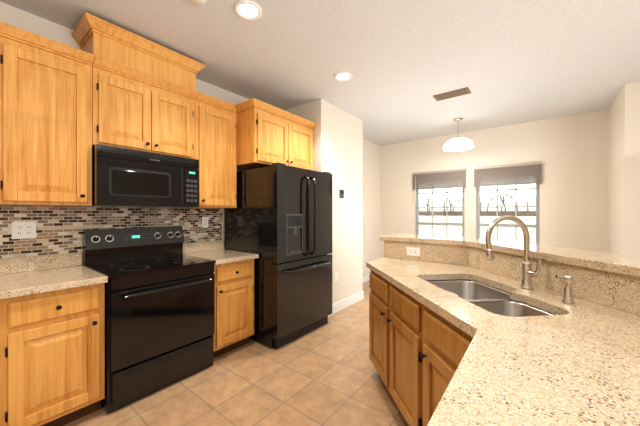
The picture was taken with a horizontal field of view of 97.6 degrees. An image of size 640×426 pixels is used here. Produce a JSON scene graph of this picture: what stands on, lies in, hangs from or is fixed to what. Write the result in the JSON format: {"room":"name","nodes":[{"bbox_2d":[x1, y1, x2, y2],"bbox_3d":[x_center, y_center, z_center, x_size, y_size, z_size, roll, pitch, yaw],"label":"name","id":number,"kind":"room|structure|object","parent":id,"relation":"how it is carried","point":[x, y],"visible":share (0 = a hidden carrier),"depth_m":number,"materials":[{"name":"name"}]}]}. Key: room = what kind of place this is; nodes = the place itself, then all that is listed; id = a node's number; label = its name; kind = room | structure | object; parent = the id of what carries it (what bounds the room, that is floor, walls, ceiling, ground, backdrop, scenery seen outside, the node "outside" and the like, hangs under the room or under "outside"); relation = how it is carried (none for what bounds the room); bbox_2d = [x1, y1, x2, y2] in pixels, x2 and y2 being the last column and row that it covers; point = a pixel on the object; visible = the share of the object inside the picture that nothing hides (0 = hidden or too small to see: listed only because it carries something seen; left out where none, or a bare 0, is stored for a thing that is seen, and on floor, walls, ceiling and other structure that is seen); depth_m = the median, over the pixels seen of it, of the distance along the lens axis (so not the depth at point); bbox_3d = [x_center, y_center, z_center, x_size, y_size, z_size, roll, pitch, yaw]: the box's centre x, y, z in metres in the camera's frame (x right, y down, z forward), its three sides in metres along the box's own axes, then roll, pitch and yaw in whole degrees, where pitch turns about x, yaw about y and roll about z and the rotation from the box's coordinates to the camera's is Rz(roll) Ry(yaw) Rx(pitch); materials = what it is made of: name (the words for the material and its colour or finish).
{"room":"kitchen","nodes":[
{"label":"kitchen","id":0,"kind":"room"},
{"bbox_2d":[0,2,248,265],"bbox_3d":[-1.547,-0.050,2.763,0.140,2.740,8.730,0,0,38],"label":"wall","id":1,"kind":"structure","parent":0,"point":[22,19],"depth_m":2.10,"materials":[{"name":"paint"}]},
{"bbox_2d":[0,25,93,205],"bbox_3d":[-1.899,-0.580,1.928,0.332,1.056,0.460,0,0,38],"label":"upper cabinet","id":2,"kind":"object","parent":1,"relation":"attached to","point":[45,121],"depth_m":1.81,"materials":[{"name":"brown wood"}]},
{"bbox_2d":[0,206,221,264],"bbox_3d":[-2.110,0.180,1.921,0.007,0.458,3.230,0,0,38],"label":"backsplash","id":3,"kind":"structure","parent":1,"relation":"attached to","point":[59,229],"depth_m":2.19,"materials":[{"name":"tile"}]},
{"bbox_2d":[12,222,35,238],"bbox_3d":[-2.070,0.120,1.960,0.008,0.118,0.118,0,0,38],"label":"outlet","id":4,"kind":"object","parent":3,"relation":"attached to","point":[22,230],"visible":1,"depth_m":1.96,"materials":[{"name":"white plastic"}]},
{"bbox_2d":[202,217,207,227],"bbox_3d":[-1.239,0.100,3.024,0.008,0.118,0.072,0,0,38],"label":"outlet","id":5,"kind":"object","parent":3,"relation":"attached to","point":[204,222],"visible":1,"depth_m":3.02,"materials":[{"name":"white plastic"}]},
{"bbox_2d":[71,12,204,158],"bbox_3d":[-1.498,-0.940,2.393,0.391,0.890,0.884,0,0,38],"label":"upper cabinet","id":6,"kind":"object","parent":1,"relation":"attached to","point":[144,93],"visible":0.98,"depth_m":2.23,"materials":[{"name":"brown wood"}]},
{"bbox_2d":[92,144,198,207],"bbox_3d":[-1.496,-0.272,2.395,0.391,0.435,0.758,0,0,38],"label":"microwave","id":7,"kind":"object","parent":6,"relation":"attached to","point":[123,177],"visible":0.98,"depth_m":2.21,"materials":[{"name":"black"}]},
{"bbox_2d":[184,92,236,207],"bbox_3d":[-1.128,-0.586,2.883,0.371,1.068,0.458,0,0,38],"label":"upper cabinet","id":8,"kind":"object","parent":1,"relation":"attached to","point":[216,137],"visible":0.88,"depth_m":2.78,"materials":[{"name":"brown wood"}]},
{"bbox_2d":[235,98,316,170],"bbox_3d":[-0.602,-0.816,3.320,0.661,0.611,0.994,0,0,38],"label":"upper cabinet","id":9,"kind":"object","parent":1,"relation":"attached to","point":[268,135],"visible":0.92,"depth_m":2.98,"materials":[{"name":"brown wood"}]},
{"bbox_2d":[64,280,408,425],"bbox_3d":[1.676,1.350,0.277,8.600,0.060,9.100,0,0,38],"label":"floor","id":10,"kind":"structure","parent":0,"point":[326,374],"depth_m":2.08,"materials":[{"name":"tile"}]},
{"bbox_2d":[0,299,3,425],"bbox_3d":[-2.160,0.885,1.358,0.621,0.868,0.760,0,0,38],"label":"base cabinet","id":11,"kind":"object","parent":10,"relation":"on","point":[1,301],"depth_m":1.49,"materials":[{"name":"brown wood"}]},
{"bbox_2d":[4,283,104,425],"bbox_3d":[-1.785,0.885,1.839,0.621,0.868,0.460,0,0,38],"label":"base cabinet","id":12,"kind":"object","parent":10,"relation":"on","point":[52,358],"depth_m":1.64,"materials":[{"name":"brown wood"}]},
{"bbox_2d":[0,240,258,299],"bbox_3d":[-1.854,0.380,1.719,0.642,0.140,3.226,0,0,38],"label":"countertop","id":13,"kind":"structure","parent":12,"relation":"on","point":[23,276],"depth_m":1.93,"materials":[{"name":"stone"}]},
{"bbox_2d":[83,226,215,414],"bbox_3d":[-1.359,0.725,2.288,0.701,1.190,0.758,0,0,38],"label":"range","id":14,"kind":"object","parent":10,"relation":"on","point":[159,320],"visible":0.98,"depth_m":2.11,"materials":[{"name":"black metal"}]},
{"bbox_2d":[213,259,253,357],"bbox_3d":[-1.016,0.885,2.799,0.650,0.869,0.458,0,0,38],"label":"base cabinet","id":15,"kind":"object","parent":10,"relation":"on","point":[234,305],"visible":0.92,"depth_m":2.60,"materials":[{"name":"brown wood"}]},
{"bbox_2d":[225,162,331,349],"bbox_3d":[-0.438,0.418,3.246,0.932,1.803,0.900,0,0,38],"label":"refrigerator","id":16,"kind":"object","parent":10,"relation":"on","point":[278,219],"visible":0.96,"depth_m":2.86,"materials":[{"name":"black metal"}]},
{"bbox_2d":[369,270,416,425],"bbox_3d":[0.762,0.885,1.912,0.621,0.868,0.907,0,0,-7],"label":"base cabinet","id":17,"kind":"object","parent":10,"relation":"on","point":[392,312],"depth_m":1.76,"materials":[{"name":"brown wood"}]},
{"bbox_2d":[366,241,639,425],"bbox_3d":[0.162,0.352,0.660,1.716,0.195,3.639,0,0,38],"label":"countertop","id":18,"kind":"structure","parent":17,"relation":"on","point":[577,363],"depth_m":0.90,"materials":[{"name":"stone"}]},
{"bbox_2d":[406,247,419,255],"bbox_3d":[0.810,0.335,2.433,0.118,0.072,0.008,0,0,38],"label":"outlet","id":19,"kind":"object","parent":18,"relation":"attached to","point":[412,251],"visible":1,"depth_m":2.43,"materials":[{"name":"white plastic"}]},
{"bbox_2d":[425,279,554,316],"bbox_3d":[0.868,0.556,1.503,0.455,0.209,0.810,0,0,-7],"label":"sink","id":20,"kind":"object","parent":18,"relation":"in","point":[491,299],"visible":0.1,"depth_m":1.62,"materials":[{"name":"silver metal"}]},
{"bbox_2d":[485,215,541,289],"bbox_3d":[1.025,0.210,1.488,0.274,0.398,0.115,0,0,-7],"label":"faucet","id":21,"kind":"object","parent":18,"relation":"on","point":[527,274],"visible":1,"depth_m":1.50,"materials":[{"name":"silver metal"}]},
{"bbox_2d":[555,275,574,304],"bbox_3d":[1.117,0.346,1.274,0.075,0.126,0.048,0,0,-7],"label":"soap dispenser","id":22,"kind":"object","parent":18,"relation":"on","point":[568,298],"visible":1,"depth_m":1.27,"materials":[{"name":"silver metal"}]},
{"bbox_2d":[417,301,472,425],"bbox_3d":[0.845,0.885,1.237,0.621,0.868,0.453,0,0,-7],"label":"base cabinet","id":23,"kind":"object","parent":10,"relation":"on","point":[417,350],"depth_m":1.30,"materials":[{"name":"brown wood"}]},
{"bbox_3d":[0.243,0.788,0.670,1.832,1.065,3.755,0,0,38],"label":"wall","id":24,"kind":"structure","parent":10,"relation":"on","visible":0},
{"bbox_2d":[380,234,639,276],"bbox_3d":[0.369,0.234,0.698,2.067,0.040,3.955,0,0,38],"label":"bar","id":25,"kind":"object","parent":24,"relation":"on","point":[623,264],"visible":1,"depth_m":1.56,"materials":[{"name":"stone"}]},
{"bbox_2d":[0,0,639,145],"bbox_3d":[1.676,-1.460,0.277,8.600,0.080,9.100,0,0,38],"label":"ceiling","id":26,"kind":"structure","parent":0,"point":[505,62],"depth_m":2.46,"materials":[{"name":"white paint"}]},
{"bbox_2d":[190,0,206,4],"bbox_3d":[-0.800,-1.403,1.818,0.124,0.034,0.124,0,0,38],"label":"smoke detector","id":27,"kind":"object","parent":26,"relation":"attached to","point":[199,2],"visible":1,"depth_m":1.84,"materials":[{"name":"white plastic"}]},
{"bbox_2d":[234,0,261,19],"bbox_3d":[-0.500,-1.414,1.958,0.190,0.012,0.190,0,0,38],"label":"recessed light","id":28,"kind":"object","parent":26,"relation":"in","point":[247,9],"visible":1,"depth_m":1.95,"materials":[{"name":"white"}]},
{"bbox_2d":[334,72,351,80],"bbox_3d":[0.241,-1.414,2.908,0.190,0.012,0.190,0,0,38],"label":"recessed light","id":29,"kind":"object","parent":26,"relation":"in","point":[343,76],"visible":1,"depth_m":2.91,"materials":[{"name":"white"}]},
{"bbox_2d":[433,87,470,100],"bbox_3d":[1.570,-1.411,3.342,0.380,0.016,0.180,0,0,38],"label":"ceiling vent","id":30,"kind":"object","parent":26,"relation":"in","point":[452,94],"visible":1,"depth_m":3.31,"materials":[{"name":"brown"}]},
{"bbox_2d":[443,118,473,150],"bbox_3d":[2.088,-1.198,4.232,0.426,0.442,0.426,0,0,38],"label":"pendant light","id":31,"kind":"object","parent":26,"relation":"hanging from","point":[458,143],"visible":1,"depth_m":4.19,"materials":[{"name":"white glass"}]},
{"bbox_2d":[285,99,362,303],"bbox_3d":[0.051,-0.050,4.110,0.720,2.740,1.040,0,0,38],"label":"wall","id":32,"kind":"structure","parent":0,"point":[337,143],"depth_m":3.86,"materials":[{"name":"paint"}]},
{"bbox_2d":[334,272,337,281],"bbox_3d":[0.215,0.850,3.728,0.008,0.118,0.072,0,0,38],"label":"outlet","id":33,"kind":"object","parent":32,"relation":"attached to","point":[335,276],"visible":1,"depth_m":3.72,"materials":[{"name":"white plastic"}]},
{"bbox_2d":[339,189,343,198],"bbox_3d":[0.296,-0.260,3.817,0.026,0.124,0.090,0,0,38],"label":"thermostat","id":34,"kind":"object","parent":32,"relation":"attached to","point":[341,193],"visible":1,"depth_m":3.79,"materials":[{"name":"black plastic"}]},
{"bbox_2d":[328,291,363,315],"bbox_3d":[0.344,1.258,3.891,0.017,0.125,1.052,0,0,38],"label":"baseboard","id":35,"kind":"structure","parent":32,"relation":"attached to","point":[346,302],"depth_m":3.93,"materials":[{"name":"white"}]},
{"bbox_2d":[363,138,380,275],"bbox_3d":[0.685,-0.050,5.327,0.220,2.740,1.658,0,0,38],"label":"wall","id":36,"kind":"structure","parent":0,"point":[371,200],"depth_m":5.59,"materials":[{"name":"paint"}]},
{"bbox_2d":[363,274,369,282],"bbox_3d":[0.771,1.258,5.243,0.018,0.125,1.632,0,0,38],"label":"baseboard","id":37,"kind":"structure","parent":36,"relation":"attached to","point":[366,277],"depth_m":5.40,"materials":[{"name":"white"}]},
{"bbox_2d":[381,109,607,257],"bbox_3d":[2.626,-0.050,4.953,3.740,2.740,0.140,0,0,38],"label":"wall","id":38,"kind":"structure","parent":0,"point":[570,152],"depth_m":4.26,"materials":[{"name":"paint"}]},
{"bbox_2d":[416,184,464,236],"bbox_3d":[2.225,0.217,5.235,0.920,1.855,0.130,0,0,38],"label":"window","id":39,"kind":"structure","parent":38,"relation":"in","point":[446,223],"depth_m":5.21,"materials":[{"name":"grey"}]},
{"bbox_2d":[412,168,466,200],"bbox_3d":[2.179,-0.505,5.176,0.946,0.550,0.056,0,0,38],"label":"window blind","id":40,"kind":"object","parent":39,"relation":"attached to","point":[437,179],"visible":0.96,"depth_m":5.15,"materials":[{"name":"beige fabric"}]},
{"bbox_2d":[477,179,539,243],"bbox_3d":[3.052,0.217,4.589,0.900,1.855,0.130,0,0,38],"label":"window","id":41,"kind":"structure","parent":38,"relation":"in","point":[531,225],"depth_m":4.56,"materials":[{"name":"grey"}]},
{"bbox_2d":[473,161,544,186],"bbox_3d":[3.030,-0.615,4.518,0.978,0.330,0.046,0,0,38],"label":"window blind","id":42,"kind":"object","parent":38,"relation":"attached to","point":[516,173],"visible":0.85,"depth_m":4.49,"materials":[{"name":"beige fabric"}]},
{"bbox_2d":[608,82,639,255],"bbox_3d":[5.446,-0.050,2.065,4.540,2.740,0.939,0,0,38],"label":"wall","id":43,"kind":"structure","parent":0,"point":[624,173],"depth_m":3.11,"materials":[{"name":"paint"}]},
{"label":"outside","id":44,"kind":"structure","parent":0,"visible":0},
{"bbox_2d":[419,216,535,243],"bbox_3d":[79.514,1.670,106.403,300.000,0.100,254.400,0,0,38],"label":"ground","id":45,"kind":"structure","parent":44,"point":[511,234],"depth_m":29.27,"materials":[{"name":"white snow"}]},
{"bbox_2d":[419,184,535,215],"bbox_3d":[91.010,-6.336,121.117,300.000,15.913,53.053,0,0,38],"label":"trees","id":46,"kind":"object","parent":45,"relation":"on","point":[501,212],"depth_m":142.56,"materials":[{"name":"brown plant"}]}
]}

